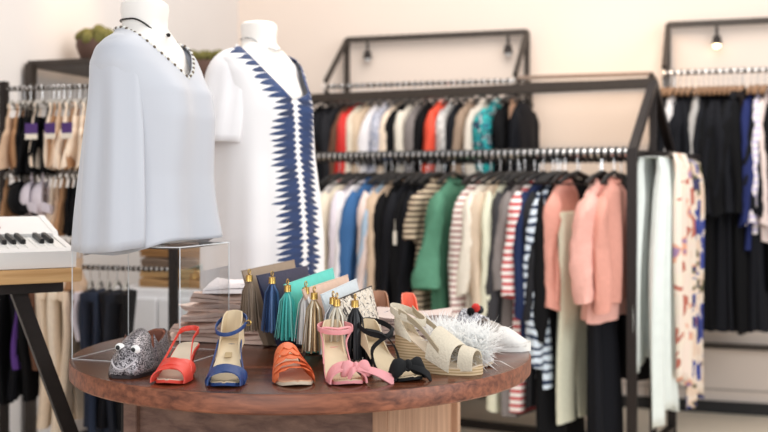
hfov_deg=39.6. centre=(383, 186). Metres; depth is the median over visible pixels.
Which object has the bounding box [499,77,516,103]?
clothes hanger
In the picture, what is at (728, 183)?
dress
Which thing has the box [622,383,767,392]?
trim
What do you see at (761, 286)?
dress
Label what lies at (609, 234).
cardigan
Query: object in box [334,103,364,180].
blouse
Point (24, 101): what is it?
clothes hanger
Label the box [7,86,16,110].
clothes hanger
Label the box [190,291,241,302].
trousers
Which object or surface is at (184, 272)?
sweater
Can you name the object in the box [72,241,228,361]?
acrylic riser
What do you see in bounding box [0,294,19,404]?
trousers
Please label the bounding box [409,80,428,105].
clothes hanger
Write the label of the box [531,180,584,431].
dress
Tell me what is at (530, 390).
jacket
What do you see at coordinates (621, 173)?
clothes hanger
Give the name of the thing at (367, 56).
spot lamp
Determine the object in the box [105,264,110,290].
clothes hanger
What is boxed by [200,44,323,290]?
dress
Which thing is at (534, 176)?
clothes hanger
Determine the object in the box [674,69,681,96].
clothes hanger
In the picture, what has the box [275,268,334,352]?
clutch bag
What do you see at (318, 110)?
jacket
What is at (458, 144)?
coat
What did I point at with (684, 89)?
clothes hanger
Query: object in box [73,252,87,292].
camisole
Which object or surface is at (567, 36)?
wall
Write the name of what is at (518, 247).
hanging shirt
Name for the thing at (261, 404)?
round table
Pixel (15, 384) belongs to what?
trousers
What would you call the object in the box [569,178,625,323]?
pullover
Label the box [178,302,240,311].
trousers
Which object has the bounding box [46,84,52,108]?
clothes hanger
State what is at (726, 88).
clothes hanger
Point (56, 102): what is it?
clothes hanger
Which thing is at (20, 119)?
camisole
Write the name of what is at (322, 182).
clothes hanger
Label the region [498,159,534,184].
clothes hanger
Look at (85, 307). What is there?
trousers
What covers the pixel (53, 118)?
camisole
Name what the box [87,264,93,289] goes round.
clothes hanger
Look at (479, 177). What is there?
clothes hanger
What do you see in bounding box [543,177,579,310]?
sweater
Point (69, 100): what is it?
clothes hanger
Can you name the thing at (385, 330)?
trousers
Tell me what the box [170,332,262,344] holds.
trousers
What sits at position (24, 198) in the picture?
sports bra
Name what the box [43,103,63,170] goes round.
camisole
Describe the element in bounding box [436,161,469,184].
clothes hanger
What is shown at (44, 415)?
trousers
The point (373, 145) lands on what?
plaid shirt
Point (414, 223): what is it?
striped shirt
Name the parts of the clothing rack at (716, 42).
wall post, hanging rail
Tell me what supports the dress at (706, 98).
hanging from the clothes hanger at (706, 89)
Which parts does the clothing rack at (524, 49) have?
wall post, hanging rail, wall post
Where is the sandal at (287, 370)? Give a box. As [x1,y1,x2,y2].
[272,342,314,385]
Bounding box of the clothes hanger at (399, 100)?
[392,81,415,106]
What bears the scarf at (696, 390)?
hanging from the clothing rack at (652, 103)
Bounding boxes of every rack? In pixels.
[0,81,178,431]
[311,78,699,431]
[324,29,529,106]
[662,17,767,410]
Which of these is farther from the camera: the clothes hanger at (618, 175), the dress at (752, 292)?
the dress at (752, 292)
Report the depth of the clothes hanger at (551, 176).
4.50 m
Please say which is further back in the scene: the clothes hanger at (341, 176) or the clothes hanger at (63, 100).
the clothes hanger at (341, 176)
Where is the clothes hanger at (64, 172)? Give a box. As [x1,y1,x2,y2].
[61,170,71,178]
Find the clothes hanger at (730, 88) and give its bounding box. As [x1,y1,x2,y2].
[727,67,733,94]
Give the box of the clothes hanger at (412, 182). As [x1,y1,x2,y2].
[409,161,441,184]
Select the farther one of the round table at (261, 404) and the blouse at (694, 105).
the blouse at (694, 105)
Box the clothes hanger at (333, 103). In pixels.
[328,83,349,107]
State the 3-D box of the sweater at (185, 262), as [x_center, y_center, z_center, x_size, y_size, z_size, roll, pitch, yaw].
[-0.931,0.342,4.949,0.329,0.044,0.278,0,0,18]
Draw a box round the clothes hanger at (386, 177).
[376,161,400,184]
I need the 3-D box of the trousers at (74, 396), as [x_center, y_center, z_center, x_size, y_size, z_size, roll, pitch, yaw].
[-1.197,0.646,4.103,0.066,0.502,0.220,0,0,10]
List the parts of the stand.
post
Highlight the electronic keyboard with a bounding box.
[0,215,76,269]
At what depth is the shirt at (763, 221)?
5.24 m
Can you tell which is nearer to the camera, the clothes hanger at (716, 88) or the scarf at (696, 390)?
the scarf at (696, 390)
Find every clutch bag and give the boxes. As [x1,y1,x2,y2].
[240,260,295,345]
[256,266,308,346]
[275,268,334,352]
[301,275,348,353]
[320,279,358,354]
[329,286,381,361]
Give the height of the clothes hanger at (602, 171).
0.157 m
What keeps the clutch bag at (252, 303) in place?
on the round table at (261, 404)
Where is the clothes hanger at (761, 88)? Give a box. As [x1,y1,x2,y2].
[759,66,764,94]
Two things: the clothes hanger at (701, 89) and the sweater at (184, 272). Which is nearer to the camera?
the sweater at (184, 272)
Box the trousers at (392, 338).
[384,335,425,344]
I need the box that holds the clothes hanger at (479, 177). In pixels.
[470,160,496,184]
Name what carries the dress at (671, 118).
hanging from the clothes hanger at (674, 88)
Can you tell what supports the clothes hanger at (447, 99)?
hanging from the clothing rack at (524, 49)
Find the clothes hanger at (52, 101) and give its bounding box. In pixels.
[48,84,57,108]
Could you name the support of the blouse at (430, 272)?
hanging from the clothes hanger at (444, 177)
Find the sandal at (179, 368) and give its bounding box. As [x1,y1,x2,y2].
[150,325,199,383]
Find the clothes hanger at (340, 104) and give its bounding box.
[337,82,351,107]
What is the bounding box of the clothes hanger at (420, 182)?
[416,151,455,184]
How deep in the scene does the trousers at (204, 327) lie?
2.77 m
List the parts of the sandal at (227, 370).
trim, trim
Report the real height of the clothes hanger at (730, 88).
0.157 m
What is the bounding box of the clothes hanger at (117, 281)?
[112,265,122,290]
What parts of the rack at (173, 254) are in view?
post, hanging rail, hanging rail, post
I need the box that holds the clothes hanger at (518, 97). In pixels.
[513,80,533,106]
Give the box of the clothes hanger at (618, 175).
[600,148,625,184]
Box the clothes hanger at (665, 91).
[662,69,670,96]
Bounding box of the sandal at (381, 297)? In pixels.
[373,290,394,343]
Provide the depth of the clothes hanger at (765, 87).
5.36 m
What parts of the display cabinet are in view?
door, door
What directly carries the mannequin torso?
on the acrylic riser
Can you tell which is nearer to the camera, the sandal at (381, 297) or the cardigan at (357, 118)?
the sandal at (381, 297)
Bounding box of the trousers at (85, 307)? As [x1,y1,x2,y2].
[79,288,95,427]
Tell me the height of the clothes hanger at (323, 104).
0.157 m
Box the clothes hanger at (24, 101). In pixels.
[19,85,29,109]
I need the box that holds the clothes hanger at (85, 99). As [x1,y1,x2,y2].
[81,83,86,107]
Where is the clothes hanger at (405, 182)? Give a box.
[402,151,423,184]
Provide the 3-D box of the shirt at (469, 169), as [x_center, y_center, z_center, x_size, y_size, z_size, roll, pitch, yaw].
[0.559,-0.162,5.909,0.111,0.646,0.511,0,0,25]
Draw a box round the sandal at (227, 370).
[205,310,250,385]
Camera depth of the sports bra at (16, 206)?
4.05 m
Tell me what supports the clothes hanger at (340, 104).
hanging from the clothing rack at (524, 49)
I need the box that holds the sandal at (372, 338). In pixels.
[358,317,431,381]
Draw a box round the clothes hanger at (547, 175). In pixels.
[537,159,562,184]
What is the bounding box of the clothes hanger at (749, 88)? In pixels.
[746,66,752,94]
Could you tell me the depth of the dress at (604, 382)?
4.46 m
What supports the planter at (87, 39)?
on the wall shelf
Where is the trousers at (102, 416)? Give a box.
[97,288,111,428]
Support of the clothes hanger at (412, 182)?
hanging from the clothing rack at (652, 103)
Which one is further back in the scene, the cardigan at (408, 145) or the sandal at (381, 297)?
the cardigan at (408, 145)
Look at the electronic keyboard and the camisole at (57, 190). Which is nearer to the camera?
the electronic keyboard
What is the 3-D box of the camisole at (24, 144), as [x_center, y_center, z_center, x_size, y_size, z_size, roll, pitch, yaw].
[-1.383,-0.183,4.159,0.074,0.278,0.250,0,0,1]
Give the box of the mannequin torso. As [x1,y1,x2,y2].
[120,0,198,243]
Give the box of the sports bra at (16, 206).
[9,172,37,215]
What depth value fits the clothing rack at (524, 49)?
6.23 m
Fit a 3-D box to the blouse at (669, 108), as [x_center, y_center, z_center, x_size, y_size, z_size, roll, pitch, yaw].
[1.515,-0.226,5.595,0.114,0.549,0.510,0,0,27]
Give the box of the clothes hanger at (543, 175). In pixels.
[533,160,553,184]
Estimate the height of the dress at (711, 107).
1.225 m
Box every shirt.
[320,179,340,196]
[328,179,364,268]
[333,178,364,277]
[339,177,377,280]
[356,182,384,287]
[357,102,385,172]
[367,102,393,172]
[463,99,488,174]
[523,180,552,388]
[746,90,760,233]
[759,89,767,241]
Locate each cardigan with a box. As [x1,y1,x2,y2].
[351,103,375,172]
[365,180,403,290]
[403,101,426,172]
[470,177,498,304]
[593,177,625,314]
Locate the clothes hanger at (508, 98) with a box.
[504,77,516,103]
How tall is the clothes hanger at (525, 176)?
0.157 m
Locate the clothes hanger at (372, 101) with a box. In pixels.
[367,81,390,106]
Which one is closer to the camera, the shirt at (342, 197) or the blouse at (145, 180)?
the blouse at (145, 180)
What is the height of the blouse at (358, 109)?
0.646 m
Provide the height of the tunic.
1.006 m
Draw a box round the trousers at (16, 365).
[11,311,20,369]
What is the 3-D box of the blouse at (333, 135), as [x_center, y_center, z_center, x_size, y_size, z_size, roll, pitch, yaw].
[-0.189,-0.162,6.147,0.114,0.646,0.510,0,0,25]
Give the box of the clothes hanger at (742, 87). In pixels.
[739,67,746,90]
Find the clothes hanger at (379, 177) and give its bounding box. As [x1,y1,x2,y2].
[369,160,394,184]
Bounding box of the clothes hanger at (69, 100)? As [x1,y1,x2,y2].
[64,84,72,108]
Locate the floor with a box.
[460,398,767,431]
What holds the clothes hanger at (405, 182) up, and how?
hanging from the clothing rack at (652, 103)
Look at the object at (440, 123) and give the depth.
5.76 m
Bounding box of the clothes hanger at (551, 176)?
[541,159,574,184]
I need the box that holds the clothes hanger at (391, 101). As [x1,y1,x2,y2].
[386,81,408,106]
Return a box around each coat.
[450,100,476,176]
[738,91,753,250]
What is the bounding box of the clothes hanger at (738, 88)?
[736,67,741,92]
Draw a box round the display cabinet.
[115,283,199,330]
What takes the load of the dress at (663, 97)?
hanging from the clothes hanger at (662, 89)
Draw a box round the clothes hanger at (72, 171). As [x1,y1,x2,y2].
[68,169,74,178]
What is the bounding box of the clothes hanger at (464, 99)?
[459,79,478,104]
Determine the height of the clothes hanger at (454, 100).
0.157 m
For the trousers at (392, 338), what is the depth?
2.73 m
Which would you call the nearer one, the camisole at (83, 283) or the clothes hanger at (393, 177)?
the camisole at (83, 283)
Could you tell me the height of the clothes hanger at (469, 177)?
0.157 m
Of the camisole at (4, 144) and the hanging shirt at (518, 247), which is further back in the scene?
the hanging shirt at (518, 247)
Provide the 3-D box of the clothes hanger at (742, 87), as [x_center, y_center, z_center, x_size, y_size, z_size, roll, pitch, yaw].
[1.849,-0.541,5.488,0.022,0.157,0.347,0,0,25]
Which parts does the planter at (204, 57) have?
pot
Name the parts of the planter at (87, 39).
pot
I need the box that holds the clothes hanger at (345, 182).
[341,152,374,184]
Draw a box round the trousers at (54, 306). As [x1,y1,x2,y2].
[47,292,73,431]
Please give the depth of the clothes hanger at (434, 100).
5.88 m
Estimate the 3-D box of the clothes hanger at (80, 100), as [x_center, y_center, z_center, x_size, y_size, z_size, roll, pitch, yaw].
[-1.167,-0.351,4.093,0.014,0.097,0.117,0,0,5]
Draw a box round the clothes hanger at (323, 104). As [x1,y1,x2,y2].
[319,83,343,107]
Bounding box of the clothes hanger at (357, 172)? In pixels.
[337,152,358,184]
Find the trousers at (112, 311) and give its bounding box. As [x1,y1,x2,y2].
[103,289,122,431]
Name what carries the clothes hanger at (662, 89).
hanging from the clothing rack at (716, 42)
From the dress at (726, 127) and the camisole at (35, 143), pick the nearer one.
the camisole at (35, 143)
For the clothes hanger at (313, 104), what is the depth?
6.11 m
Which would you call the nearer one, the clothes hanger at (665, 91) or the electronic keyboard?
the electronic keyboard
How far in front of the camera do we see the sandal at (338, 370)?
2.23 m
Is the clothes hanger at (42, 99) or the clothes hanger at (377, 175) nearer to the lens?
the clothes hanger at (42, 99)
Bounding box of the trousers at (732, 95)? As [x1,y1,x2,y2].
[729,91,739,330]
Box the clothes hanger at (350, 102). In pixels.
[344,82,365,107]
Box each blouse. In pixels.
[71,26,222,255]
[320,178,348,269]
[328,104,357,180]
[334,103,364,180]
[344,102,367,172]
[355,185,378,289]
[376,102,401,173]
[394,101,418,171]
[411,177,465,309]
[442,100,466,173]
[448,177,481,318]
[472,99,501,172]
[664,92,675,150]
[689,92,699,153]
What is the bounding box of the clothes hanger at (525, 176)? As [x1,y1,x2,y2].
[515,160,539,184]
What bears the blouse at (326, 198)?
hanging from the clothes hanger at (341, 176)
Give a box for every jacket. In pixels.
[313,103,337,191]
[313,104,328,116]
[319,104,348,191]
[373,179,403,290]
[421,100,447,172]
[522,182,547,407]
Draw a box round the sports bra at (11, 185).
[7,172,31,215]
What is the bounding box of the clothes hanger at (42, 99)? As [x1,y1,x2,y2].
[35,84,46,109]
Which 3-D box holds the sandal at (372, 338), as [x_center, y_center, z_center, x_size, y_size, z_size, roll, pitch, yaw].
[0.017,0.350,2.293,0.092,0.120,0.207,0,0,-27]
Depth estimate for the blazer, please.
5.80 m
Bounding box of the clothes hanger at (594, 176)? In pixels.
[586,159,604,184]
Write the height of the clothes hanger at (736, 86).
0.157 m
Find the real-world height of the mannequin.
1.775 m
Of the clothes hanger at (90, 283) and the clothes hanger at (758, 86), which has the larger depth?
the clothes hanger at (758, 86)
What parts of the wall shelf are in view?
post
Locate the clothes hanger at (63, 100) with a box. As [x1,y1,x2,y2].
[57,84,69,109]
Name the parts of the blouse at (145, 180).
bead trim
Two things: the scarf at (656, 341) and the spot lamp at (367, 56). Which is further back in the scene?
the spot lamp at (367, 56)
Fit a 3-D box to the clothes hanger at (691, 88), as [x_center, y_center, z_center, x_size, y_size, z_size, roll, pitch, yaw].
[1.608,-0.541,5.567,0.022,0.157,0.347,0,0,25]
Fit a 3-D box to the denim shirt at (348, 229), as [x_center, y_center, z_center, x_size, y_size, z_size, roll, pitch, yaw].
[-0.051,0.377,5.026,0.114,0.846,0.516,0,0,35]
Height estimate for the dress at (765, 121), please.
1.026 m
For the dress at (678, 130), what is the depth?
5.36 m
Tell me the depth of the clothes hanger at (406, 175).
4.84 m
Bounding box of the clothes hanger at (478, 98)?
[472,78,490,104]
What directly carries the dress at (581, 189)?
hanging from the clothes hanger
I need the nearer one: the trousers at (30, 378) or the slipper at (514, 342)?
the slipper at (514, 342)
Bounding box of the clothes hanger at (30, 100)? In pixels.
[25,85,34,109]
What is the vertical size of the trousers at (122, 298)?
0.502 m
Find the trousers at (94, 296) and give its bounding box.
[87,288,107,431]
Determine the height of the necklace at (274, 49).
0.042 m
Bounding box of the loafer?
[108,328,169,378]
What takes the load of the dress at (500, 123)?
hanging from the clothes hanger at (503, 98)
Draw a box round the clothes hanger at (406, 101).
[401,80,423,105]
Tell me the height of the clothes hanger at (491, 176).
0.157 m
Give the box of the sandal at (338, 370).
[317,319,393,384]
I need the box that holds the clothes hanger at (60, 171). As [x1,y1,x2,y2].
[55,170,64,178]
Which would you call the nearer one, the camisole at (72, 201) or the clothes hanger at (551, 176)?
the camisole at (72, 201)
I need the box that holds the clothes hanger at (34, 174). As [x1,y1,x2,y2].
[33,173,41,178]
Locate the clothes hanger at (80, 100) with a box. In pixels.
[73,83,85,108]
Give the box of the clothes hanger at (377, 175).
[366,152,387,184]
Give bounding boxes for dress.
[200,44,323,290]
[381,177,412,306]
[389,179,420,302]
[396,179,437,303]
[492,99,511,171]
[492,177,534,416]
[501,178,535,412]
[505,98,539,171]
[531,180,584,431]
[574,176,588,198]
[587,176,622,431]
[617,178,625,378]
[622,314,649,380]
[648,92,667,150]
[658,93,668,150]
[669,93,675,138]
[672,92,681,149]
[675,92,687,152]
[681,91,693,152]
[692,91,707,162]
[698,92,709,328]
[702,91,715,331]
[706,91,718,329]
[709,90,727,331]
[714,91,729,330]
[722,90,737,331]
[730,90,751,332]
[743,94,756,331]
[756,94,767,332]
[763,104,767,291]
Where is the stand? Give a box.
[515,71,656,131]
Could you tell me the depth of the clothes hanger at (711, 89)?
5.44 m
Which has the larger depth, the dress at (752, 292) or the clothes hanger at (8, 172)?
the dress at (752, 292)
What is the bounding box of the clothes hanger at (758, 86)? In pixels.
[754,66,760,94]
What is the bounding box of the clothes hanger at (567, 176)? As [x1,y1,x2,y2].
[557,148,593,184]
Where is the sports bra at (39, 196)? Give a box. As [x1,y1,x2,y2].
[30,172,53,214]
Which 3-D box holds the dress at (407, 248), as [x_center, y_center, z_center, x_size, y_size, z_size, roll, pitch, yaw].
[0.221,0.467,4.881,0.113,1.026,0.513,0,0,35]
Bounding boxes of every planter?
[75,24,113,57]
[192,49,222,77]
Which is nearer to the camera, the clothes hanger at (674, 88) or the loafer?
the loafer
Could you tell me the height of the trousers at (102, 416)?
0.502 m
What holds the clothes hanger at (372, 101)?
hanging from the clothing rack at (524, 49)
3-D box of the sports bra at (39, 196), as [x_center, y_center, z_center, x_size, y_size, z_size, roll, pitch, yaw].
[-1.311,0.026,4.140,0.103,0.169,0.283,0,0,-10]
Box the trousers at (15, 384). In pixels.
[7,294,22,400]
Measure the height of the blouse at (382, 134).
0.646 m
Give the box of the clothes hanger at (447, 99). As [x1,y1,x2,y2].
[441,79,459,104]
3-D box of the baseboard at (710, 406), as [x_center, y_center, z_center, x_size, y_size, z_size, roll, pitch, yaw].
[1.916,1.218,5.886,6.000,0.065,0.020,0,0,18]
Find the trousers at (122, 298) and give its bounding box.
[116,289,136,430]
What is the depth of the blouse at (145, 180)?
2.44 m
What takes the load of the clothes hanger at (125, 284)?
hanging from the rack at (173, 254)
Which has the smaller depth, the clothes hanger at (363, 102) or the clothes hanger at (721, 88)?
the clothes hanger at (721, 88)
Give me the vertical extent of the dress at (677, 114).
1.226 m
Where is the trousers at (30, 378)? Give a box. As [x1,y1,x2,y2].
[17,293,39,401]
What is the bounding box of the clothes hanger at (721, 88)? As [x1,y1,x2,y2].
[717,67,724,95]
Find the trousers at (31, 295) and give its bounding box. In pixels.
[29,293,37,370]
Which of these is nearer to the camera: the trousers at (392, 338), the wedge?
the wedge
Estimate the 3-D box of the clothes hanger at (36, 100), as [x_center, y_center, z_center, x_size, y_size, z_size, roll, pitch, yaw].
[-1.352,-0.351,4.153,0.014,0.097,0.117,0,0,-10]
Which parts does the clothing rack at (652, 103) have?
hanging rail, hanging rail, foot rail, post, rail, king post, scarf rail arm, foot rail, post, scarf rail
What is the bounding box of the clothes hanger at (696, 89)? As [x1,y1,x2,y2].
[692,68,700,95]
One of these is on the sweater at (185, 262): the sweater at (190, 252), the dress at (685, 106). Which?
the sweater at (190, 252)
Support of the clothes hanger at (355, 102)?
hanging from the clothing rack at (524, 49)
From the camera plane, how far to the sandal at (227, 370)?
2.26 m
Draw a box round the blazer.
[410,101,436,172]
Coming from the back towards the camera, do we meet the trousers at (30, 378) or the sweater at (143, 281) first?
the sweater at (143, 281)
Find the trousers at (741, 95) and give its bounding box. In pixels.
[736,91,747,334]
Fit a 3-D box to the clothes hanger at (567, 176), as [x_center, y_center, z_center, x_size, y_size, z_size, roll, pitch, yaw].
[0.826,-0.087,4.561,0.022,0.157,0.347,0,0,37]
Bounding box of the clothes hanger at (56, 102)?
[52,84,64,109]
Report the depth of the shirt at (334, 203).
4.86 m
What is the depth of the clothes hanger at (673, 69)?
5.58 m
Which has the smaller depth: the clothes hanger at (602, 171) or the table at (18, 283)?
the table at (18, 283)
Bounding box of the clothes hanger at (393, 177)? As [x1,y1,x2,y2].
[383,161,407,184]
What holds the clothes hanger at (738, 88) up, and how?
hanging from the clothing rack at (716, 42)
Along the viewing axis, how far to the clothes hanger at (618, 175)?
4.48 m
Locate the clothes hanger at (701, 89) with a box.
[698,68,704,96]
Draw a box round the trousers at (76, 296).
[71,291,83,340]
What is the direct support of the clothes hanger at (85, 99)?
hanging from the rack at (173, 254)
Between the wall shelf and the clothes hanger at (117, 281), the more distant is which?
the wall shelf
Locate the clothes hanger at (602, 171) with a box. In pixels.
[584,159,613,184]
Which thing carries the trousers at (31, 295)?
hanging from the clothes hanger
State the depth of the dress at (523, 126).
5.75 m
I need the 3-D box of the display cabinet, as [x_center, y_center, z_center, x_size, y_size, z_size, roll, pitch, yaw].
[-0.959,0.854,4.937,0.500,0.792,0.387,0,0,18]
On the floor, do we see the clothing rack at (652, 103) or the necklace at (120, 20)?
the clothing rack at (652, 103)
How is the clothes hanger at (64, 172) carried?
hanging from the rack at (173, 254)
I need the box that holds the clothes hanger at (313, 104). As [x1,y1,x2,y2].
[312,83,334,108]
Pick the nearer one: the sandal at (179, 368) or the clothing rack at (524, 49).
the sandal at (179, 368)
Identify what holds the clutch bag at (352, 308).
on the round table at (261, 404)
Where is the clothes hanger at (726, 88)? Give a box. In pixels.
[722,67,729,95]
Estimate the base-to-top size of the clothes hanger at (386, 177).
0.157 m
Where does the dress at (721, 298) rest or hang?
hanging from the clothes hanger at (721, 88)
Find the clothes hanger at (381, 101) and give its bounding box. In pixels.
[376,81,398,106]
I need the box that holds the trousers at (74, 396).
[58,290,83,425]
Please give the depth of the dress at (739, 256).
5.31 m
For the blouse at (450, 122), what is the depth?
5.74 m
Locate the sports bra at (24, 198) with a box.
[19,172,45,215]
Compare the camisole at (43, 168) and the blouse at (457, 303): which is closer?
the camisole at (43, 168)
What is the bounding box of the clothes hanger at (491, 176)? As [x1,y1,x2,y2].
[480,150,504,184]
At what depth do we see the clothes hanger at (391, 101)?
5.96 m
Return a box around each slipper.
[457,303,488,327]
[486,320,530,351]
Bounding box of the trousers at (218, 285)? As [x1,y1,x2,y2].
[202,278,244,293]
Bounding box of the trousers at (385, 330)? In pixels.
[381,322,456,335]
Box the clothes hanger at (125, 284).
[122,265,129,291]
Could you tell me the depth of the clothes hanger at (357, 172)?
4.98 m
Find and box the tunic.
[480,179,516,412]
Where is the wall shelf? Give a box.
[24,58,90,431]
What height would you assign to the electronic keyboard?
0.123 m
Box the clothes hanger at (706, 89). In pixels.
[703,68,709,95]
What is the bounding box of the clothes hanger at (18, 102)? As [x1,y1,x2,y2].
[15,85,20,109]
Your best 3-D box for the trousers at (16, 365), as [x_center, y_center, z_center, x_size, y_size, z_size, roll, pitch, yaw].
[-1.397,0.546,4.167,0.066,0.302,0.223,0,0,6]
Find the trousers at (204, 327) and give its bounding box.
[169,322,258,333]
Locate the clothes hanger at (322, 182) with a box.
[319,162,343,184]
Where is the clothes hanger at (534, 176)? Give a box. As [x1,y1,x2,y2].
[524,158,546,184]
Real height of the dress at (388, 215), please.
1.025 m
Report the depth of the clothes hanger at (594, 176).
4.41 m
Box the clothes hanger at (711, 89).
[707,68,714,95]
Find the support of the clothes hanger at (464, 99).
hanging from the clothing rack at (524, 49)
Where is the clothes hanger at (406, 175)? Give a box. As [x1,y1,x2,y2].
[391,171,429,184]
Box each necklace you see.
[119,18,170,36]
[240,37,281,50]
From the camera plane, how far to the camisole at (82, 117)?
3.99 m
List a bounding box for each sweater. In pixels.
[139,267,199,277]
[139,277,199,288]
[140,248,199,257]
[140,257,199,267]
[455,177,491,308]
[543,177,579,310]
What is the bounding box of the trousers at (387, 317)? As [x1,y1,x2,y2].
[377,307,453,323]
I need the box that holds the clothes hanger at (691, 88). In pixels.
[685,68,694,96]
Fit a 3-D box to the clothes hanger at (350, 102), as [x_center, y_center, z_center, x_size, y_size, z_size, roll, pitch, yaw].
[-0.148,-0.526,6.137,0.022,0.157,0.347,0,0,25]
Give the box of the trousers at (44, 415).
[35,293,51,429]
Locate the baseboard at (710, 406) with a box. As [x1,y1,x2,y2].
[481,395,767,415]
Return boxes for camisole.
[0,104,18,169]
[0,176,18,216]
[9,104,23,170]
[13,104,37,174]
[13,104,37,175]
[25,103,40,167]
[26,103,54,175]
[39,103,58,174]
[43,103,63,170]
[45,103,74,169]
[46,103,66,169]
[46,176,59,221]
[50,176,66,225]
[52,102,76,170]
[54,176,72,235]
[60,102,85,169]
[62,102,79,169]
[62,177,76,236]
[63,282,71,290]
[70,176,76,229]
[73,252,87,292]
[75,102,84,169]
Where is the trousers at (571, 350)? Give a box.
[556,211,586,424]
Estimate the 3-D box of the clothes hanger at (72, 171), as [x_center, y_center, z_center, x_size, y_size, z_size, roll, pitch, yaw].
[-1.198,-0.079,4.103,0.014,0.097,0.117,0,0,-3]
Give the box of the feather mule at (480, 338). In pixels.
[415,311,512,369]
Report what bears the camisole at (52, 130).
hanging from the clothes hanger at (63, 100)
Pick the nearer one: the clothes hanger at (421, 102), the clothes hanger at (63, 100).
the clothes hanger at (63, 100)
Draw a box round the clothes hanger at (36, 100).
[33,85,39,107]
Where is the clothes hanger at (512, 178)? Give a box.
[505,149,535,184]
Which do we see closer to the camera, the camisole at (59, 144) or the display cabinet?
the camisole at (59, 144)
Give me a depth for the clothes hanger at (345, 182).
4.97 m
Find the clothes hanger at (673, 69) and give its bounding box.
[667,69,674,96]
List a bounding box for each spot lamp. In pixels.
[363,42,371,61]
[503,36,512,56]
[712,26,721,47]
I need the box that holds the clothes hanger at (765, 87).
[762,66,767,94]
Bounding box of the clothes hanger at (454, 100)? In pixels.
[450,79,470,104]
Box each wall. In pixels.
[0,0,237,431]
[238,0,767,403]
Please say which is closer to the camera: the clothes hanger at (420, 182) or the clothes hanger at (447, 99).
the clothes hanger at (420, 182)
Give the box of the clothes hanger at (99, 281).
[95,264,103,290]
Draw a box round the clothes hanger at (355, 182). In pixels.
[351,172,378,184]
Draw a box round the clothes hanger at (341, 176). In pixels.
[326,162,351,184]
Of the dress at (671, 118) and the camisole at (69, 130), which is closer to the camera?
the camisole at (69, 130)
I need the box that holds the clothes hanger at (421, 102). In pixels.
[418,80,437,105]
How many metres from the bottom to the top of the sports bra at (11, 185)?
0.169 m
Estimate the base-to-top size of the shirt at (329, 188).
0.806 m
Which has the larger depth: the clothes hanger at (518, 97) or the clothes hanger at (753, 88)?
the clothes hanger at (518, 97)
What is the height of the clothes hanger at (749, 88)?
0.157 m
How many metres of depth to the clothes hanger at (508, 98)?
5.76 m
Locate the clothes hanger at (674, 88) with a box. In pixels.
[669,69,676,96]
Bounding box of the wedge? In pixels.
[390,303,482,375]
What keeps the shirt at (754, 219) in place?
hanging from the clothing rack at (716, 42)
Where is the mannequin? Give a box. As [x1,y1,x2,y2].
[240,20,303,100]
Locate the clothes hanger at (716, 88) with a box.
[712,67,719,95]
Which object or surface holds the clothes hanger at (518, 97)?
hanging from the clothing rack at (524, 49)
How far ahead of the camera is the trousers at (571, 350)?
4.47 m
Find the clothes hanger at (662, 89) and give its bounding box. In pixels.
[660,69,665,92]
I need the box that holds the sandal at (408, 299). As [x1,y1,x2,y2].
[401,292,418,310]
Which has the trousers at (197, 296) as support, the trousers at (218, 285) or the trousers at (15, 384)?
the trousers at (218, 285)
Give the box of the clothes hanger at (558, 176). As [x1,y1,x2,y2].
[550,158,578,184]
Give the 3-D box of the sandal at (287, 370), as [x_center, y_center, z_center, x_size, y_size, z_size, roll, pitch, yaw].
[-0.194,0.367,2.245,0.087,0.074,0.193,0,0,-10]
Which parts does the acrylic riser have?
panel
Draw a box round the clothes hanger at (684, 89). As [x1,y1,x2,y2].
[680,68,687,96]
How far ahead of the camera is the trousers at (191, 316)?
2.77 m
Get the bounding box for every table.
[0,267,81,431]
[69,330,530,431]
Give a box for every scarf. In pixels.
[633,156,678,429]
[653,153,696,385]
[673,158,704,409]
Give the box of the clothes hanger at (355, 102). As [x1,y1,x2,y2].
[350,82,373,107]
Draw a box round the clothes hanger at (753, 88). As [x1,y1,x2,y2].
[751,66,756,94]
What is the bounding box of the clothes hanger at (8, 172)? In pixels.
[4,169,14,178]
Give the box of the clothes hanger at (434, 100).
[429,80,449,105]
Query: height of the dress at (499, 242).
1.025 m
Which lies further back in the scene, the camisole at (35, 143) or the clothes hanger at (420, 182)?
the clothes hanger at (420, 182)
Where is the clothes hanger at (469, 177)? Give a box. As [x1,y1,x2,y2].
[460,150,491,184]
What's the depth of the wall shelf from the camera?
4.72 m
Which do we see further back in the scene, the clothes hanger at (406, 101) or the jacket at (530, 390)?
the clothes hanger at (406, 101)
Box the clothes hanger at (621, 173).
[614,163,625,177]
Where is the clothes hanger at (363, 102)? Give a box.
[358,82,381,106]
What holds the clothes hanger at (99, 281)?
hanging from the rack at (173, 254)
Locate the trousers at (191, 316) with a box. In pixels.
[178,311,224,321]
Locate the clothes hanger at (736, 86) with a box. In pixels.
[732,67,738,90]
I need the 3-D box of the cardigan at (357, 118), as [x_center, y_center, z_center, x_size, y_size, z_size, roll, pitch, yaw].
[-0.061,-0.162,6.108,0.116,0.646,0.513,0,0,25]
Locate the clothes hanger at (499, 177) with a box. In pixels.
[490,160,512,184]
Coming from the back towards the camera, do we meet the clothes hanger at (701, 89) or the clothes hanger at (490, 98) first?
the clothes hanger at (490, 98)
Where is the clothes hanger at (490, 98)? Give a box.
[485,78,503,104]

